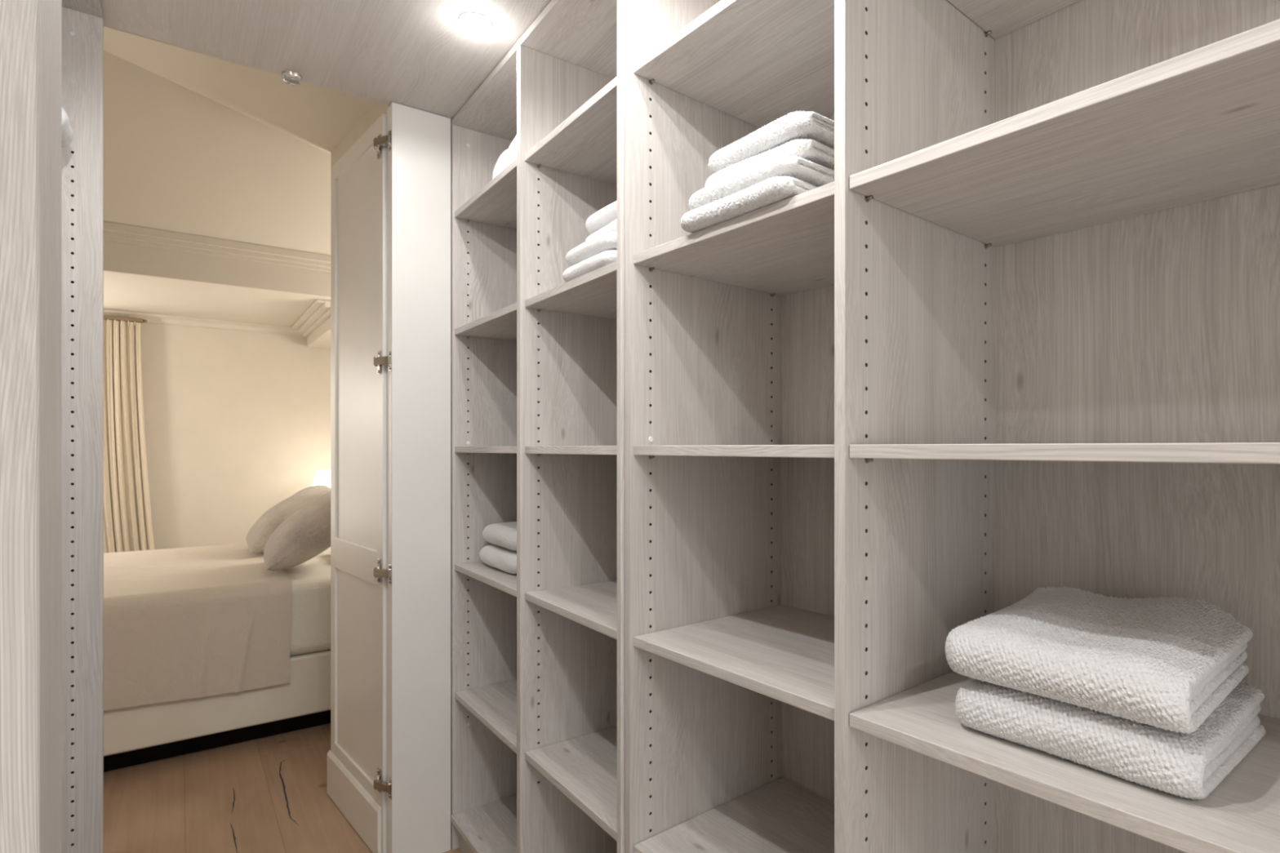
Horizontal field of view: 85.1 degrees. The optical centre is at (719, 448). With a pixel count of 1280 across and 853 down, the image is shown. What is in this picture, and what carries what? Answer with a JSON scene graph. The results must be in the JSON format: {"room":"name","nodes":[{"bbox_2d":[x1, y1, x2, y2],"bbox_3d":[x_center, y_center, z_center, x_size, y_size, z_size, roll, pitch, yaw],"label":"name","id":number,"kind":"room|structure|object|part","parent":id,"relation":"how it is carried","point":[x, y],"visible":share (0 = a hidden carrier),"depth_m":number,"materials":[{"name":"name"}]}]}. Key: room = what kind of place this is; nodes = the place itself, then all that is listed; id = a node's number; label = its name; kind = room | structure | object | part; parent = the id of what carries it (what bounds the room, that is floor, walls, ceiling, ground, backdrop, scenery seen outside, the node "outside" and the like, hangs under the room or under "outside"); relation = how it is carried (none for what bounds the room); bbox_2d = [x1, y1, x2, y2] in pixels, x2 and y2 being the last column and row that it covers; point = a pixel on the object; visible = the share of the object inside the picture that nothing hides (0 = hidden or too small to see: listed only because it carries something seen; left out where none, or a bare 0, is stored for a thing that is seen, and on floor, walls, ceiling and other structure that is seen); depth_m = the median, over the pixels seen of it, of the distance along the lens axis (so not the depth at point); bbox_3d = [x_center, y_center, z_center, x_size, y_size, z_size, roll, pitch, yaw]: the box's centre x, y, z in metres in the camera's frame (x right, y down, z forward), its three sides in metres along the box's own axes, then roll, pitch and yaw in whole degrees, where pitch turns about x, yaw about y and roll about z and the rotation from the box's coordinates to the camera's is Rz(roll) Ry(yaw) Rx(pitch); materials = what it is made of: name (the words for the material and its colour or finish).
{"room":"walk-in closet","nodes":[
{"label":"walk-in closet","id":0,"kind":"room"},
{"bbox_2d":[103,240,330,326],"bbox_3d":[-3.067,-0.895,3.675,3.900,0.190,1.229,0,0,-38],"label":"ceiling beam","id":1,"kind":"structure","parent":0,"point":[137,278],"depth_m":3.54,"materials":[{"name":"paint"}]},
{"bbox_2d":[103,221,330,271],"bbox_3d":[-2.678,-0.976,3.179,3.900,0.082,0.036,0,0,-38],"label":"trim","id":2,"kind":"structure","parent":1,"relation":"attached to","point":[113,232],"depth_m":3.34,"materials":[{"name":"paint"}]},
{"bbox_2d":[127,321,330,549],"bbox_3d":[-3.477,-0.496,4.199,4.100,3.400,0.100,0,0,-38],"label":"wall","id":3,"kind":"structure","parent":0,"point":[237,423],"depth_m":4.40,"materials":[{"name":"beige paint"}]},
{"bbox_2d":[103,530,106,553],"bbox_3d":[-4.063,0.079,3.706,1.170,1.550,0.035,0,0,-38],"label":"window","id":4,"kind":"structure","parent":3,"relation":"in","point":[104,548],"depth_m":4.05,"materials":[{"name":"white"}]},
{"bbox_2d":[103,315,147,323],"bbox_3d":[-3.807,-0.751,3.813,1.005,0.022,0.098,0,0,-38],"label":"rail","id":5,"kind":"object","parent":3,"relation":"attached to","point":[105,317],"visible":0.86,"depth_m":4.02,"materials":[{"name":"brown wood"}]},
{"bbox_2d":[103,319,154,552],"bbox_3d":[-3.438,0.223,4.042,0.309,1.922,0.058,0,0,-38],"label":"curtain","id":6,"kind":"object","parent":5,"relation":"hanging from","point":[127,517],"visible":0.66,"depth_m":4.02,"materials":[{"name":"beige fabric"}]},
{"bbox_2d":[103,309,302,336],"bbox_3d":[-3.423,-0.777,4.130,3.900,0.044,0.074,0,0,-38],"label":"trim","id":7,"kind":"structure","parent":3,"relation":"attached to","point":[150,317],"depth_m":4.31,"materials":[{"name":"paint"}]},
{"bbox_2d":[291,299,330,348],"bbox_3d":[-2.010,-0.736,4.503,1.215,0.126,1.070,0,0,-38],"label":"trim","id":8,"kind":"structure","parent":3,"relation":"attached to","point":[314,324],"depth_m":4.17,"materials":[{"name":"paint"}]},
{"bbox_2d":[103,26,374,154],"bbox_3d":[-2.452,-1.616,2.000,2.803,0.504,1.828,0,0,-38],"label":"ceiling","id":9,"kind":"structure","parent":0,"point":[320,117],"depth_m":2.78,"materials":[{"name":"paint"}]},
{"bbox_2d":[103,24,389,106],"bbox_3d":[-1.465,-0.496,1.629,4.100,3.400,0.109,0,0,-38],"label":"wall","id":10,"kind":"structure","parent":0,"point":[113,28],"depth_m":1.77,"materials":[{"name":"beige paint"}]},
{"bbox_2d":[327,113,391,852],"bbox_3d":[-1.151,0.111,2.194,0.047,2.178,0.606,0,0,-44],"label":"door","id":11,"kind":"structure","parent":10,"relation":"in","point":[357,784],"depth_m":2.19,"materials":[{"name":"beige paint"}]},
{"bbox_3d":[-1.159,0.110,2.225,0.015,2.164,0.534,0,0,-44],"label":"panel","id":12,"kind":"part","parent":11,"relation":"part of","materials":[{"name":"beige paint"}]},
{"bbox_3d":[-0.983,0.975,2.003,0.085,0.030,0.022,0,0,39],"label":"hinge arm","id":13,"kind":"part","parent":11,"relation":"part of","materials":[{"name":"silver metal"}]},
{"bbox_3d":[-0.983,0.360,2.003,0.085,0.030,0.022,0,0,39],"label":"hinge arm","id":14,"kind":"part","parent":11,"relation":"part of","materials":[{"name":"silver metal"}]},
{"bbox_3d":[-0.983,-0.252,2.003,0.085,0.030,0.022,0,0,39],"label":"hinge arm","id":15,"kind":"part","parent":11,"relation":"part of","materials":[{"name":"silver metal"}]},
{"bbox_3d":[-0.983,-0.885,2.003,0.085,0.030,0.022,0,0,39],"label":"hinge arm","id":16,"kind":"part","parent":11,"relation":"part of","materials":[{"name":"silver metal"}]},
{"bbox_3d":[-0.947,0.977,1.986,0.008,0.056,0.024,0,0,-44],"label":"mounting plate","id":17,"kind":"part","parent":11,"relation":"part of","materials":[{"name":"silver metal"}]},
{"bbox_3d":[-0.947,0.362,1.986,0.008,0.056,0.024,0,0,-44],"label":"mounting plate","id":18,"kind":"part","parent":11,"relation":"part of","materials":[{"name":"silver metal"}]},
{"bbox_3d":[-0.947,-0.250,1.986,0.008,0.056,0.024,0,0,-44],"label":"mounting plate","id":19,"kind":"part","parent":11,"relation":"part of","materials":[{"name":"silver metal"}]},
{"bbox_3d":[-0.947,-0.883,1.986,0.008,0.056,0.024,0,0,-44],"label":"mounting plate","id":20,"kind":"part","parent":11,"relation":"part of","materials":[{"name":"silver metal"}]},
{"bbox_2d":[386,102,450,852],"bbox_3d":[-0.882,0.108,2.054,0.185,2.192,0.062,0,0,-38],"label":"trim","id":21,"kind":"structure","parent":10,"relation":"attached to","point":[419,158],"depth_m":2.02,"materials":[{"name":"white paint"}]},
{"bbox_2d":[103,723,462,852],"bbox_3d":[-1.351,1.219,1.482,4.100,0.031,7.200,0,0,-38],"label":"floor","id":22,"kind":"structure","parent":0,"point":[268,794],"depth_m":2.35,"materials":[{"name":"brown wood"}]},
{"bbox_2d":[0,0,103,852],"bbox_3d":[-1.008,0.109,0.807,0.502,2.190,1.712,0,0,-38],"label":"panel","id":23,"kind":"object","parent":22,"relation":"on","point":[51,51],"visible":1,"depth_m":0.31,"materials":[{"name":"laminate"}]},
{"bbox_3d":[-0.498,0.109,0.162,0.494,2.190,0.070,0,0,-38],"label":"post","id":24,"kind":"part","parent":23,"relation":"part of","materials":[{"name":"laminate"}]},
{"bbox_2d":[62,107,73,147],"bbox_3d":[-1.474,-0.721,1.345,0.311,0.165,0.215,0,0,-38],"label":"folded towel","id":25,"kind":"object","parent":23,"relation":"on","point":[67,131],"visible":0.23,"depth_m":1.43,"materials":[{"name":"white fabric"}]},
{"bbox_3d":[-1.562,0.109,1.449,0.405,2.190,0.018,0,0,-38],"label":"panel","id":26,"kind":"part","parent":23,"relation":"part of","materials":[{"name":"laminate"}]},
{"bbox_2d":[103,546,330,771],"bbox_3d":[-2.067,0.614,3.493,2.150,1.180,1.530,0,0,-38],"label":"bed","id":27,"kind":"object","parent":22,"relation":"on","point":[134,735],"visible":0.02,"depth_m":2.78,"materials":[{"name":"white fabric"}]},
{"bbox_2d":[103,542,292,711],"bbox_3d":[-2.551,0.743,3.115,0.934,0.414,1.531,0,0,-38],"label":"bedspread","id":28,"kind":"object","parent":27,"relation":"on","point":[180,624],"visible":0.6,"depth_m":2.66,"materials":[{"name":"beige fabric"}]},
{"bbox_2d":[245,484,330,552],"bbox_3d":[-2.259,0.364,3.648,0.395,0.327,0.500,0,0,-36],"label":"cushion","id":29,"kind":"object","parent":28,"relation":"on","point":[258,535],"visible":0.52,"depth_m":3.48,"materials":[{"name":"beige fabric"}]},
{"bbox_2d":[263,491,330,570],"bbox_3d":[-1.821,0.349,3.146,0.422,0.350,0.520,0,0,-32],"label":"cushion","id":30,"kind":"object","parent":28,"relation":"on","point":[305,534],"visible":0.56,"depth_m":2.92,"materials":[{"name":"beige fabric"}]},
{"bbox_3d":[-2.099,0.700,3.469,2.070,0.309,1.478,0,0,-38],"label":"mattress","id":31,"kind":"part","parent":27,"relation":"part of","materials":[{"name":"white fabric"}]},
{"bbox_2d":[450,0,625,852],"bbox_3d":[-0.338,0.109,1.810,0.419,2.190,1.019,0,0,-38],"label":"shelving unit","id":32,"kind":"object","parent":22,"relation":"on","point":[538,357],"visible":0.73,"depth_m":1.76,"materials":[{"name":"laminate"}]},
{"bbox_3d":[-0.647,0.109,2.203,0.405,2.190,0.018,0,0,-38],"label":"panel","id":33,"kind":"part","parent":32,"relation":"part of","materials":[{"name":"laminate"}]},
{"bbox_3d":[-0.490,1.105,1.998,0.411,0.018,0.499,0,0,-38],"label":"shelf","id":34,"kind":"part","parent":32,"relation":"part of","materials":[{"name":"laminate"}]},
{"bbox_3d":[-0.485,0.740,2.001,0.398,0.018,0.498,0,0,-38],"label":"shelf","id":35,"kind":"part","parent":32,"relation":"part of","materials":[{"name":"laminate"}]},
{"bbox_3d":[-0.485,0.356,2.001,0.398,0.018,0.498,0,0,-38],"label":"shelf","id":36,"kind":"part","parent":32,"relation":"part of","materials":[{"name":"laminate"}]},
{"bbox_3d":[-0.485,0.004,2.001,0.398,0.018,0.498,0,0,-38],"label":"shelf","id":37,"kind":"part","parent":32,"relation":"part of","materials":[{"name":"laminate"}]},
{"bbox_3d":[-0.485,-0.348,2.001,0.398,0.018,0.498,0,0,-38],"label":"shelf","id":38,"kind":"part","parent":32,"relation":"part of","materials":[{"name":"laminate"}]},
{"bbox_3d":[-0.485,-0.700,2.001,0.398,0.018,0.498,0,0,-38],"label":"shelf","id":39,"kind":"part","parent":32,"relation":"part of","materials":[{"name":"laminate"}]},
{"bbox_2d":[479,544,516,573],"bbox_3d":[-0.547,0.315,2.032,0.252,0.064,0.331,0,0,-38],"label":"folded towel","id":40,"kind":"object","parent":32,"relation":"on","point":[504,559],"visible":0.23,"depth_m":1.94,"materials":[{"name":"white fabric"}]},
{"bbox_2d":[482,521,516,551],"bbox_3d":[-0.542,0.252,2.034,0.254,0.063,0.325,0,0,-38],"label":"folded towel","id":41,"kind":"object","parent":40,"relation":"on","point":[504,535],"visible":0.23,"depth_m":1.94,"materials":[{"name":"white fabric"}]},
{"bbox_2d":[492,135,516,179],"bbox_3d":[-0.448,-0.778,1.850,0.264,0.137,0.188,0,0,-38],"label":"towel","id":42,"kind":"object","parent":32,"relation":"on","point":[508,156],"visible":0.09,"depth_m":1.77,"materials":[{"name":"white fabric"}]},
{"bbox_3d":[-0.173,0.740,1.606,0.393,0.018,0.461,0,0,-38],"label":"shelf","id":43,"kind":"part","parent":32,"relation":"part of","materials":[{"name":"laminate"}]},
{"bbox_3d":[-0.173,0.356,1.606,0.393,0.018,0.461,0,0,-38],"label":"shelf","id":44,"kind":"part","parent":32,"relation":"part of","materials":[{"name":"laminate"}]},
{"bbox_3d":[-0.173,0.004,1.606,0.393,0.018,0.461,0,0,-38],"label":"shelf","id":45,"kind":"part","parent":32,"relation":"part of","materials":[{"name":"laminate"}]},
{"bbox_3d":[-0.173,-0.348,1.606,0.393,0.018,0.461,0,0,-38],"label":"shelf","id":46,"kind":"part","parent":32,"relation":"part of","materials":[{"name":"laminate"}]},
{"bbox_3d":[-0.173,-0.700,1.606,0.393,0.018,0.461,0,0,-38],"label":"shelf","id":47,"kind":"part","parent":32,"relation":"part of","materials":[{"name":"laminate"}]},
{"bbox_2d":[562,249,617,282],"bbox_3d":[-0.187,-0.375,1.498,0.248,0.036,0.248,0,0,-38],"label":"folded towel","id":48,"kind":"object","parent":32,"relation":"on","point":[605,258],"visible":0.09,"depth_m":1.40,"materials":[{"name":"white fabric"}]},
{"bbox_2d":[565,231,617,266],"bbox_3d":[-0.184,-0.412,1.498,0.247,0.036,0.240,0,0,-39],"label":"folded towel","id":49,"kind":"object","parent":48,"relation":"on","point":[595,246],"visible":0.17,"depth_m":1.40,"materials":[{"name":"white fabric"}]},
{"bbox_2d":[585,218,617,241],"bbox_3d":[-0.151,-0.449,1.516,0.254,0.037,0.233,0,0,-37],"label":"folded towel","id":50,"kind":"object","parent":49,"relation":"on","point":[612,226],"visible":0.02,"depth_m":1.42,"materials":[{"name":"white fabric"}]},
{"bbox_2d":[585,200,617,234],"bbox_3d":[-0.151,-0.489,1.520,0.247,0.044,0.224,0,0,-39],"label":"folded towel","id":51,"kind":"object","parent":50,"relation":"on","point":[606,215],"visible":0.1,"depth_m":1.46,"materials":[{"name":"white fabric"}]},
{"bbox_3d":[-0.037,0.109,1.424,0.407,2.191,0.015,0,0,-42],"label":"panel","id":52,"kind":"part","parent":32,"relation":"part of","materials":[{"name":"laminate"}]},
{"bbox_2d":[625,0,1279,852],"bbox_3d":[0.460,0.109,0.881,0.413,2.190,1.449,0,0,-42],"label":"shelving unit","id":53,"kind":"object","parent":22,"relation":"on","point":[1023,336],"visible":0.93,"depth_m":1.05,"materials":[{"name":"laminate"}]},
{"bbox_3d":[-0.020,0.109,1.413,0.405,2.190,0.017,0,0,-42],"label":"panel","id":54,"kind":"part","parent":53,"relation":"part of","materials":[{"name":"laminate"}]},
{"bbox_3d":[0.146,0.740,1.230,0.398,0.018,0.473,0,0,-42],"label":"shelf","id":55,"kind":"part","parent":53,"relation":"part of","materials":[{"name":"laminate"}]},
{"bbox_3d":[0.146,0.356,1.230,0.398,0.018,0.473,0,0,-42],"label":"shelf","id":56,"kind":"part","parent":53,"relation":"part of","materials":[{"name":"laminate"}]},
{"bbox_3d":[0.146,0.004,1.230,0.398,0.018,0.473,0,0,-42],"label":"shelf","id":57,"kind":"part","parent":53,"relation":"part of","materials":[{"name":"laminate"}]},
{"bbox_3d":[0.146,-0.348,1.230,0.398,0.018,0.473,0,0,-42],"label":"shelf","id":58,"kind":"part","parent":53,"relation":"part of","materials":[{"name":"laminate"}]},
{"bbox_3d":[0.146,-0.700,1.230,0.398,0.018,0.473,0,0,-42],"label":"shelf","id":59,"kind":"part","parent":53,"relation":"part of","materials":[{"name":"laminate"}]},
{"bbox_2d":[680,176,817,233],"bbox_3d":[0.097,-0.373,1.134,0.247,0.034,0.253,0,0,-42],"label":"folded towel","id":60,"kind":"object","parent":53,"relation":"on","point":[775,189],"visible":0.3,"depth_m":1.03,"materials":[{"name":"white fabric"}]},
{"bbox_2d":[688,155,834,210],"bbox_3d":[0.107,-0.405,1.133,0.245,0.034,0.246,0,0,-41],"label":"folded towel","id":61,"kind":"object","parent":60,"relation":"on","point":[806,171],"visible":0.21,"depth_m":1.02,"materials":[{"name":"white fabric"}]},
{"bbox_2d":[704,138,834,186],"bbox_3d":[0.127,-0.436,1.145,0.241,0.033,0.230,0,0,-43],"label":"folded towel","id":62,"kind":"object","parent":61,"relation":"on","point":[811,150],"visible":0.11,"depth_m":1.02,"materials":[{"name":"white fabric"}]},
{"bbox_2d":[707,111,834,174],"bbox_3d":[0.131,-0.471,1.140,0.245,0.041,0.237,0,0,-41],"label":"folded towel","id":63,"kind":"object","parent":62,"relation":"on","point":[796,125],"visible":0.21,"depth_m":1.02,"materials":[{"name":"white fabric"}]},
{"bbox_3d":[0.622,-0.700,0.696,0.398,0.018,0.918,0,0,-42],"label":"shelf","id":64,"kind":"part","parent":53,"relation":"part of","materials":[{"name":"laminate"}]},
{"bbox_3d":[0.622,0.356,0.696,0.398,0.018,0.918,0,0,-42],"label":"shelf","id":65,"kind":"part","parent":53,"relation":"part of","materials":[{"name":"laminate"}]},
{"bbox_3d":[0.622,0.004,0.696,0.398,0.018,0.918,0,0,-42],"label":"shelf","id":66,"kind":"part","parent":53,"relation":"part of","materials":[{"name":"laminate"}]},
{"bbox_3d":[0.622,-0.348,0.696,0.398,0.018,0.918,0,0,-42],"label":"shelf","id":67,"kind":"part","parent":53,"relation":"part of","materials":[{"name":"laminate"}]},
{"bbox_2d":[955,678,1265,799],"bbox_3d":[0.482,0.314,0.854,0.305,0.069,0.264,0,0,-41],"label":"folded towel","id":68,"kind":"object","parent":53,"relation":"on","point":[1191,766],"visible":0.47,"depth_m":0.74,"materials":[{"name":"white fabric"}]},
{"bbox_2d":[945,586,1253,734],"bbox_3d":[0.470,0.239,0.857,0.310,0.087,0.266,0,0,-42],"label":"folded towel","id":69,"kind":"object","parent":68,"relation":"on","point":[1165,663],"visible":1,"depth_m":0.79,"materials":[{"name":"white fabric"}]},
{"bbox_3d":[-2.400,0.911,4.559,0.470,0.585,0.452,0,0,-38],"label":"nightstand","id":70,"kind":"object","parent":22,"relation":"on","visible":0},
{"bbox_2d":[311,470,330,488],"bbox_3d":[-2.501,0.381,4.493,0.330,0.474,0.330,0,0,-38],"label":"table lamp","id":71,"kind":"object","parent":70,"relation":"on","point":[322,477],"visible":0.16,"depth_m":4.38,"materials":[{"name":"white fabric"}]},
{"bbox_2d":[100,0,551,255],"bbox_3d":[-1.013,-1.790,1.050,3.900,1.630,5.502,0,0,-38],"label":"ceiling","id":72,"kind":"structure","parent":0,"point":[177,158],"depth_m":2.64,"materials":[{"name":"paint"}]},
{"bbox_2d":[281,71,302,85],"bbox_3d":[-1.136,-0.978,1.836,0.046,0.022,0.046,0,0,-38],"label":"door stop","id":73,"kind":"object","parent":72,"relation":"attached to","point":[290,77],"visible":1,"depth_m":1.82,"materials":[{"name":"silver metal"}]},
{"bbox_2d":[458,12,492,31],"bbox_3d":[-0.567,-0.984,1.605,0.074,0.010,0.074,0,0,-38],"label":"recessed light","id":74,"kind":"object","parent":72,"relation":"in","point":[473,21],"visible":1,"depth_m":1.60,"materials":[{"name":"white plastic"}]},
{"bbox_2d":[330,102,388,168],"bbox_3d":[-1.301,-0.106,2.729,0.060,2.620,1.431,0,0,-43],"label":"wall","id":75,"kind":"structure","parent":0,"point":[376,110],"depth_m":2.93,"materials":[{"name":"beige paint"}]}
]}

